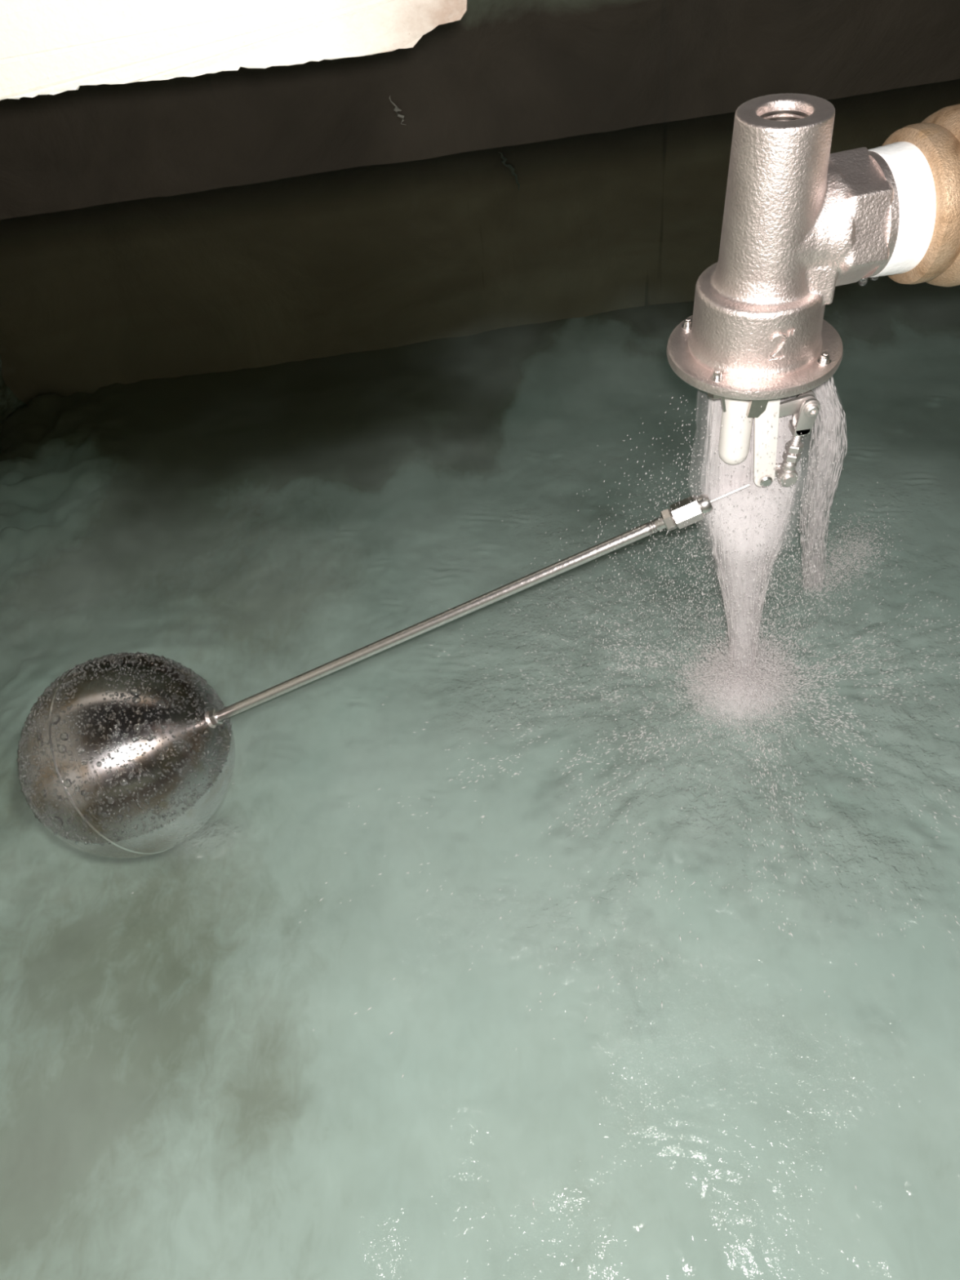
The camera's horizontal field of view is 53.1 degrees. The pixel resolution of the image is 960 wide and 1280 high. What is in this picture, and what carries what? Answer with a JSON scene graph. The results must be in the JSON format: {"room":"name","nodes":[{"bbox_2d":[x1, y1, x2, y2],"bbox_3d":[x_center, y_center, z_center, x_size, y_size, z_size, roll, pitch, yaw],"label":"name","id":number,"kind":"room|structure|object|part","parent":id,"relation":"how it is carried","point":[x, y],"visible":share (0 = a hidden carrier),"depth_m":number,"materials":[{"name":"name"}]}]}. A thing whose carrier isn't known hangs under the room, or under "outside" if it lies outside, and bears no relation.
{"room":"tank interior","nodes":[
{"label":"tank interior","id":0,"kind":"room"},
{"bbox_2d":[0,355,26,453],"bbox_3d":[-0.752,-0.025,0.601,0.076,1.090,2.140,-8,47,0],"label":"wall","id":1,"kind":"structure","parent":0,"point":[10,403],"depth_m":1.62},
{"bbox_2d":[0,0,959,404],"bbox_3d":[0.027,-0.880,1.292,1.910,1.090,0.018,-8,47,0],"label":"wall","id":2,"kind":"structure","parent":0,"point":[522,162],"depth_m":1.46,"materials":[{"name":"black concrete"}]},
{"bbox_2d":[0,0,467,100],"bbox_3d":[-0.445,-0.665,0.815,0.797,0.155,0.871,-8,47,0],"label":"concrete slab","id":3,"kind":"object","parent":2,"relation":"attached to","point":[47,46],"visible":1,"depth_m":0.56,"materials":[{"name":"white concrete"}]},
{"bbox_2d":[0,275,959,1279],"bbox_3d":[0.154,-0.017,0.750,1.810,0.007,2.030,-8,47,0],"label":"water","id":4,"kind":"object","parent":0,"point":[686,602],"visible":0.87,"depth_m":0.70,"materials":[{"name":"liquid"}]},
{"bbox_2d":[16,483,750,857],"bbox_3d":[-0.083,0.021,0.667,0.514,0.257,0.150,-8,47,0],"label":"float","id":5,"kind":"object","parent":4,"relation":"on","point":[122,753],"visible":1,"depth_m":0.65,"materials":[{"name":"metal"}]},
{"bbox_3d":[-0.034,-0.010,0.631,0.324,0.139,0.008,-7,47,1],"label":"rod","id":6,"kind":"part","parent":5,"relation":"part of","materials":[{"name":"silver metal"}]},
{"bbox_3d":[0.148,-0.087,0.570,0.026,0.016,0.007,-7,47,1],"label":"lever blade","id":7,"kind":"part","parent":5,"relation":"part of","materials":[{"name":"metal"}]},
{"bbox_2d":[132,446,959,1206],"bbox_3d":[0.189,0.102,0.634,0.648,0.006,0.630,30,58,30],"label":"foam flecks","id":8,"kind":"object","parent":4,"relation":"on","point":[754,632],"visible":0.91,"depth_m":0.68,"materials":[{"name":"white liquid"}]},
{"bbox_2d":[439,385,891,886],"bbox_3d":[0.102,-0.027,0.587,0.306,0.262,0.301,4,48,11],"label":"spray","id":9,"kind":"object","parent":4,"relation":"on","point":[775,523],"visible":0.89,"depth_m":0.62,"materials":[{"name":"white liquid"}]},
{"bbox_2d":[633,618,861,766],"bbox_3d":[0.184,0.012,0.672,0.163,0.070,0.140,3,48,11],"label":"splash","id":10,"kind":"object","parent":4,"relation":"on","point":[735,674],"visible":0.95,"depth_m":0.68,"materials":[{"name":"white liquid"}]},
{"bbox_3d":[1.019,-0.286,0.601,0.011,1.090,2.140,-8,47,0],"label":"wall","id":11,"kind":"structure","parent":0,"visible":0},
{"bbox_2d":[857,103,959,286],"bbox_3d":[0.590,-0.296,0.493,0.830,0.081,0.081,-13,47,-4],"label":"pipe","id":12,"kind":"object","parent":11,"relation":"attached to","point":[923,157],"visible":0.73,"depth_m":0.44,"materials":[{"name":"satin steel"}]},
{"bbox_2d":[666,93,899,486],"bbox_3d":[0.147,-0.164,0.493,0.101,0.202,0.089,-8,47,0],"label":"valve","id":13,"kind":"object","parent":12,"relation":"attached to","point":[802,220],"visible":1,"depth_m":0.45,"materials":[{"name":"metal"}]},
{"bbox_2d":[711,396,794,708],"bbox_3d":[0.173,-0.056,0.599,0.088,0.268,0.072,-8,47,0],"label":"water jet","id":14,"kind":"object","parent":13,"relation":"attached to","point":[740,475],"visible":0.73,"depth_m":0.58,"materials":[{"name":"white liquid"}]},
{"bbox_3d":[0.158,-0.117,0.529,0.018,0.080,0.002,-8,47,0],"label":"bracket plate","id":15,"kind":"part","parent":13,"relation":"part of","materials":[{"name":"silver metal"}]},
{"bbox_3d":[0.170,-0.099,0.560,0.022,0.010,0.002,-8,47,0],"label":"lever","id":16,"kind":"part","parent":13,"relation":"part of","materials":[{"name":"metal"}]},
{"bbox_3d":[0.168,-0.127,0.523,0.030,0.012,0.002,-8,47,0],"label":"lever","id":17,"kind":"part","parent":13,"relation":"part of","materials":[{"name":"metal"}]}
]}

